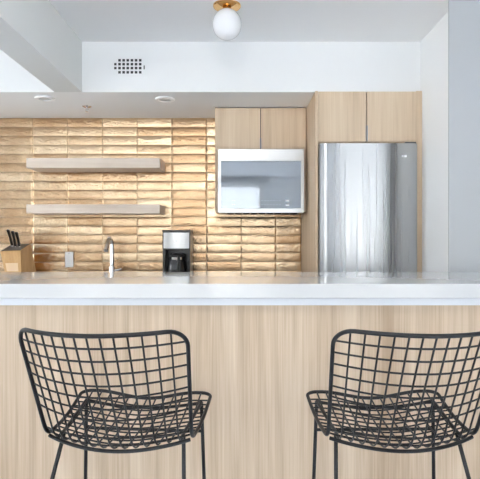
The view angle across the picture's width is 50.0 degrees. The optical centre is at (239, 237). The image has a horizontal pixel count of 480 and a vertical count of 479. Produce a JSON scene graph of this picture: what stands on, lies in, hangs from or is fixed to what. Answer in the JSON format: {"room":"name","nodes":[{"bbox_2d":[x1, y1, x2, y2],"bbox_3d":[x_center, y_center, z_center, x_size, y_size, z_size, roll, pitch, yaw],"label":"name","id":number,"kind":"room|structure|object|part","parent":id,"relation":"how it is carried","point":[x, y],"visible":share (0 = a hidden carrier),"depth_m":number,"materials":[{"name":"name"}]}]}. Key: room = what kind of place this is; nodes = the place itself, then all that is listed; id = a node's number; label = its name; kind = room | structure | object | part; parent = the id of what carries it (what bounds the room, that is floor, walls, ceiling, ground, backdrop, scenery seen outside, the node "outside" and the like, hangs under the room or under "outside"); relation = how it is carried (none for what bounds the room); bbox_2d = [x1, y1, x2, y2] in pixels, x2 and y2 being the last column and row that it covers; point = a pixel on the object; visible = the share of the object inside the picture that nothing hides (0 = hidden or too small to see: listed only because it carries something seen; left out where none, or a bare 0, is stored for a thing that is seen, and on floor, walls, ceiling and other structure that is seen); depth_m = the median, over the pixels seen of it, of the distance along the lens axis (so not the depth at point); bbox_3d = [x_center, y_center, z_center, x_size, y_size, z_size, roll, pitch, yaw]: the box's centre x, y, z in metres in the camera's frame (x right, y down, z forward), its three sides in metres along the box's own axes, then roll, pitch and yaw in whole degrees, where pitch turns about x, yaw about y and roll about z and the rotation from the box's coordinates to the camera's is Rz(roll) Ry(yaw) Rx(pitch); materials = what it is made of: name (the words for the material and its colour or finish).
{"room":"kitchen","nodes":[
{"label":"kitchen","id":0,"kind":"room"},
{"bbox_2d":[49,0,447,41],"bbox_3d":[0.200,-1.224,0.175,6.200,0.100,7.350,0,0,0],"label":"ceiling","id":1,"kind":"structure","parent":0,"point":[90,20],"depth_m":2.78,"materials":[{"name":"white paint"}]},
{"bbox_2d":[0,0,81,91],"bbox_3d":[-1.028,-1.024,-0.060,0.165,0.301,6.280,0,0,0],"label":"ceiling beam","id":2,"kind":"structure","parent":1,"relation":"attached to","point":[33,33],"depth_m":2.53,"materials":[{"name":"white paint"}]},
{"bbox_2d":[0,42,419,117],"bbox_3d":[-0.861,-1.024,3.421,3.879,0.301,0.682,0,0,0],"label":"soffit","id":3,"kind":"structure","parent":1,"relation":"attached to","point":[201,78],"depth_m":3.08,"materials":[{"name":"white paint"}]},
{"bbox_2d":[34,95,55,101],"bbox_3d":[-1.215,-0.868,3.210,0.124,0.010,0.124,0,0,0],"label":"recessed light","id":4,"kind":"object","parent":3,"relation":"in","point":[44,98],"visible":1,"depth_m":3.21,"materials":[{"name":"white plastic"}]},
{"bbox_2d":[82,105,91,111],"bbox_3d":[-1.012,-0.853,3.406,0.060,0.039,0.060,0,0,0],"label":"sprinkler","id":5,"kind":"object","parent":3,"relation":"attached to","point":[84,106],"visible":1,"depth_m":3.40,"materials":[{"name":"silver metal"}]},
{"bbox_2d":[112,57,146,75],"bbox_3d":[-0.661,-1.026,3.078,0.207,0.112,0.003,0,0,0],"label":"ceiling vent","id":6,"kind":"object","parent":3,"relation":"in","point":[121,66],"visible":1,"depth_m":3.08,"materials":[{"name":"white metal"}]},
{"bbox_2d":[155,96,174,102],"bbox_3d":[-0.471,-0.868,3.234,0.124,0.010,0.124,0,0,0],"label":"recessed light","id":7,"kind":"object","parent":3,"relation":"in","point":[163,99],"visible":1,"depth_m":3.23,"materials":[{"name":"white plastic"}]},
{"bbox_2d":[212,0,241,40],"bbox_3d":[-0.066,-1.087,2.600,0.149,0.173,0.149,0,0,0],"label":"ceiling light","id":8,"kind":"object","parent":1,"relation":"attached to","point":[226,23],"visible":1,"depth_m":2.55,"materials":[{"name":"white glass"}]},
{"bbox_2d":[420,12,447,271],"bbox_3d":[2.189,0.023,3.140,2.221,2.394,1.260,0,0,0],"label":"wall","id":9,"kind":"structure","parent":0,"point":[434,46],"depth_m":2.86,"materials":[{"name":"white paint"}]},
{"bbox_2d":[448,0,479,271],"bbox_3d":[2.107,0.023,2.505,2.185,2.394,0.010,0,0,0],"label":"wall pillar","id":10,"kind":"structure","parent":0,"point":[463,15],"depth_m":2.50,"materials":[{"name":"grey paint"}]},
{"bbox_3d":[0.200,1.270,0.175,6.200,0.100,7.350,0,0,0],"label":"floor","id":11,"kind":"structure","parent":0,"visible":0},
{"bbox_2d":[18,328,211,478],"bbox_3d":[-0.338,0.721,1.449,0.495,0.999,0.613,0,0,4],"label":"bar stool","id":12,"kind":"object","parent":11,"relation":"on","point":[189,428],"visible":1,"depth_m":1.36,"materials":[{"name":"black metal"}]},
{"bbox_3d":[-0.519,0.879,1.730,0.015,0.682,0.049,0,0,-31],"label":"leg","id":13,"kind":"part","parent":12,"relation":"part of","materials":[{"name":"black metal"}]},
{"bbox_3d":[-0.347,0.403,1.324,0.436,0.355,0.272,0,0,4],"label":"backrest","id":14,"kind":"part","parent":12,"relation":"part of","materials":[{"name":"black metal"}]},
{"bbox_3d":[-0.326,0.550,1.599,0.439,0.068,0.303,0,0,4],"label":"seat","id":15,"kind":"part","parent":12,"relation":"part of","materials":[{"name":"black metal"}]},
{"bbox_3d":[-0.116,0.879,1.700,0.015,0.682,0.049,0,0,40],"label":"leg","id":16,"kind":"part","parent":12,"relation":"part of","materials":[{"name":"black metal"}]},
{"bbox_2d":[0,298,479,478],"bbox_3d":[-0.020,0.718,2.167,3.900,1.004,0.575,0,0,0],"label":"island base","id":17,"kind":"object","parent":11,"relation":"on","point":[258,360],"visible":0.67,"depth_m":1.89,"materials":[{"name":"brown wood"}]},
{"bbox_2d":[0,272,479,297],"bbox_3d":[-0.025,0.190,2.165,3.950,0.052,0.650,0,0,0],"label":"countertop","id":18,"kind":"structure","parent":17,"relation":"on","point":[12,284],"depth_m":1.84,"materials":[{"name":"grey stone"}]},
{"bbox_2d":[301,91,421,271],"bbox_3d":[0.762,0.174,3.391,0.632,2.091,0.694,0,0,0],"label":"tall cabinet","id":19,"kind":"object","parent":11,"relation":"on","point":[331,117],"visible":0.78,"depth_m":3.05,"materials":[{"name":"brown wood"}]},
{"bbox_3d":[0.455,0.174,3.394,0.017,2.091,0.688,0,0,0],"label":"panel","id":20,"kind":"part","parent":19,"relation":"part of","materials":[{"name":"brown wood"}]},
{"bbox_3d":[0.606,-0.719,3.059,0.282,0.297,0.020,0,0,0],"label":"door","id":21,"kind":"part","parent":19,"relation":"part of","materials":[{"name":"brown wood"}]},
{"bbox_3d":[0.897,-0.719,3.059,0.290,0.297,0.020,0,0,0],"label":"door","id":22,"kind":"part","parent":19,"relation":"part of","materials":[{"name":"brown wood"}]},
{"bbox_3d":[1.061,0.174,3.394,0.034,2.091,0.688,0,0,0],"label":"panel","id":23,"kind":"part","parent":19,"relation":"part of","materials":[{"name":"brown wood"}]},
{"bbox_2d":[318,142,416,271],"bbox_3d":[0.752,0.318,3.325,0.572,1.764,0.749,0,0,0],"label":"refrigerator","id":24,"kind":"object","parent":11,"relation":"on","point":[367,192],"visible":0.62,"depth_m":3.00,"materials":[{"name":"grey metal"}]},
{"bbox_2d":[306,329,479,478],"bbox_3d":[0.450,0.721,1.449,0.495,0.999,0.613,0,0,-1],"label":"bar stool","id":25,"kind":"object","parent":11,"relation":"on","point":[351,431],"visible":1,"depth_m":1.36,"materials":[{"name":"black metal"}]},
{"bbox_3d":[0.243,0.879,1.712,0.015,0.682,0.049,0,0,-37],"label":"leg","id":26,"kind":"part","parent":25,"relation":"part of","materials":[{"name":"black metal"}]},
{"bbox_3d":[0.447,0.550,1.599,0.439,0.068,0.303,0,0,-1],"label":"seat","id":27,"kind":"part","parent":25,"relation":"part of","materials":[{"name":"black metal"}]},
{"bbox_3d":[0.453,0.403,1.324,0.436,0.355,0.272,0,0,-1],"label":"backrest","id":28,"kind":"part","parent":25,"relation":"part of","materials":[{"name":"black metal"}]},
{"bbox_3d":[0.647,0.879,1.720,0.015,0.682,0.049,0,0,34],"label":"leg","id":29,"kind":"part","parent":25,"relation":"part of","materials":[{"name":"black metal"}]},
{"bbox_3d":[-1.183,0.780,3.438,3.225,0.879,0.605,0,0,0],"label":"base cabinet","id":30,"kind":"object","parent":11,"relation":"on","visible":0},
{"bbox_3d":[-1.180,0.320,3.430,3.230,0.040,0.619,0,0,0],"label":"countertop","id":31,"kind":"structure","parent":30,"relation":"on","visible":0},
{"bbox_2d":[0,244,35,271],"bbox_3d":[-1.516,0.170,3.540,0.146,0.259,0.250,0,0,4],"label":"knife block","id":32,"kind":"object","parent":31,"relation":"on","point":[15,259],"visible":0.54,"depth_m":3.44,"materials":[{"name":"brown wood"}]},
{"bbox_2d":[6,229,12,246],"bbox_3d":[-1.566,-0.001,3.505,0.047,0.118,0.026,0,0,-43],"label":"kitchen knife","id":33,"kind":"object","parent":32,"relation":"on","point":[7,230],"visible":0.98,"depth_m":3.50,"materials":[{"name":"black plastic"}]},
{"bbox_2d":[11,231,16,246],"bbox_3d":[-1.531,0.007,3.484,0.024,0.111,0.044,0,0,36],"label":"kitchen knife","id":34,"kind":"object","parent":32,"relation":"on","point":[12,232],"visible":1,"depth_m":3.48,"materials":[{"name":"black plastic"}]},
{"bbox_3d":[-1.520,0.063,3.492,0.136,0.046,0.145,0,0,4],"label":"slot plate","id":35,"kind":"part","parent":32,"relation":"part of","materials":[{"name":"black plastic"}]},
{"bbox_2d":[15,232,20,246],"bbox_3d":[-1.500,0.011,3.475,0.025,0.104,0.044,0,0,43],"label":"kitchen knife","id":36,"kind":"object","parent":32,"relation":"on","point":[16,233],"visible":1,"depth_m":3.47,"materials":[{"name":"black plastic"}]},
{"bbox_2d":[104,236,121,271],"bbox_3d":[-0.878,0.144,3.551,0.100,0.312,0.194,0,0,0],"label":"kitchen faucet","id":37,"kind":"object","parent":31,"relation":"on","point":[109,242],"visible":0.83,"depth_m":3.60,"materials":[{"name":"silver metal"}]},
{"bbox_3d":[-0.900,0.104,3.589,0.032,0.232,0.095,0,0,0],"label":"spout","id":38,"kind":"part","parent":37,"relation":"part of","materials":[{"name":"silver metal"}]},
{"bbox_2d":[162,230,192,271],"bbox_3d":[-0.429,0.123,3.562,0.190,0.354,0.235,0,0,0],"label":"coffee maker","id":39,"kind":"object","parent":31,"relation":"on","point":[173,241],"visible":0.59,"depth_m":3.47,"materials":[{"name":"black plastic"}]},
{"bbox_2d":[167,253,186,271],"bbox_3d":[-0.434,0.181,3.503,0.136,0.153,0.161,0,0,22],"label":"coffee carafe","id":40,"kind":"object","parent":39,"relation":"on","point":[177,263],"visible":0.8,"depth_m":3.47,"materials":[{"name":"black glass"}]},
{"bbox_3d":[-0.429,0.193,3.515,0.136,0.130,0.136,0,0,0],"label":"glass","id":41,"kind":"part","parent":40,"relation":"part of","materials":[{"name":"grey"}]},
{"bbox_3d":[-0.429,0.116,3.515,0.102,0.022,0.102,0,0,0],"label":"lid","id":42,"kind":"part","parent":40,"relation":"part of","materials":[{"name":"black plastic"}]},
{"bbox_3d":[-0.411,0.173,3.438,0.020,0.108,0.062,0,0,-11],"label":"handle","id":43,"kind":"part","parent":40,"relation":"part of","materials":[{"name":"black plastic"}]},
{"bbox_3d":[-0.429,-0.048,3.562,0.190,0.012,0.227,0,0,0],"label":"lid","id":44,"kind":"part","parent":39,"relation":"part of","materials":[{"name":"black plastic"}]},
{"bbox_3d":[0.200,0.023,3.806,6.200,2.394,0.088,0,0,0],"label":"wall","id":45,"kind":"structure","parent":0,"visible":0},
{"bbox_2d":[0,118,300,271],"bbox_3d":[-1.177,-0.287,3.751,3.246,1.171,0.021,0,0,0],"label":"wall","id":46,"kind":"structure","parent":45,"relation":"attached to","point":[186,146],"depth_m":3.74,"materials":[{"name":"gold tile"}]},
{"bbox_2d":[65,252,72,266],"bbox_3d":[-1.238,0.156,3.732,0.060,0.112,0.012,0,0,0],"label":"wall outlet","id":47,"kind":"object","parent":46,"relation":"attached to","point":[68,255],"visible":1,"depth_m":3.73,"materials":[{"name":"white plastic"}]},
{"bbox_2d":[26,158,164,171],"bbox_3d":[-0.998,-0.510,3.619,0.908,0.068,0.238,0,0,0],"label":"floating shelf","id":48,"kind":"object","parent":46,"relation":"attached to","point":[36,164],"visible":1,"depth_m":3.50,"materials":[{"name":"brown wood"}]},
{"bbox_2d":[26,204,164,214],"bbox_3d":[-0.998,-0.198,3.619,0.908,0.062,0.238,0,0,0],"label":"floating shelf","id":49,"kind":"object","parent":46,"relation":"attached to","point":[38,209],"visible":1,"depth_m":3.50,"materials":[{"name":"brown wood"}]},
{"bbox_2d":[215,108,305,213],"bbox_3d":[0.138,-0.522,3.581,0.608,0.695,0.314,0,0,0],"label":"upper cabinet","id":50,"kind":"object","parent":46,"relation":"attached to","point":[235,128],"visible":0.84,"depth_m":3.43,"materials":[{"name":"brown wood"}]},
{"bbox_3d":[-0.013,-0.729,3.431,0.295,0.273,0.006,0,0,0],"label":"door","id":51,"kind":"part","parent":50,"relation":"part of","materials":[{"name":"brown wood"}]},
{"bbox_2d":[218,149,303,214],"bbox_3d":[0.137,-0.369,3.549,0.561,0.423,0.378,0,0,0],"label":"microwave","id":52,"kind":"object","parent":50,"relation":"attached to","point":[250,181],"visible":1,"depth_m":3.36,"materials":[{"name":"white metal"}]},
{"bbox_3d":[0.137,-0.348,3.372,0.524,0.310,0.017,0,0,0],"label":"glass","id":53,"kind":"part","parent":52,"relation":"part of","materials":[{"name":"grey glass"}]},
{"bbox_3d":[0.288,-0.729,3.431,0.296,0.273,0.006,0,0,0],"label":"door","id":54,"kind":"part","parent":50,"relation":"part of","materials":[{"name":"brown wood"}]}
]}

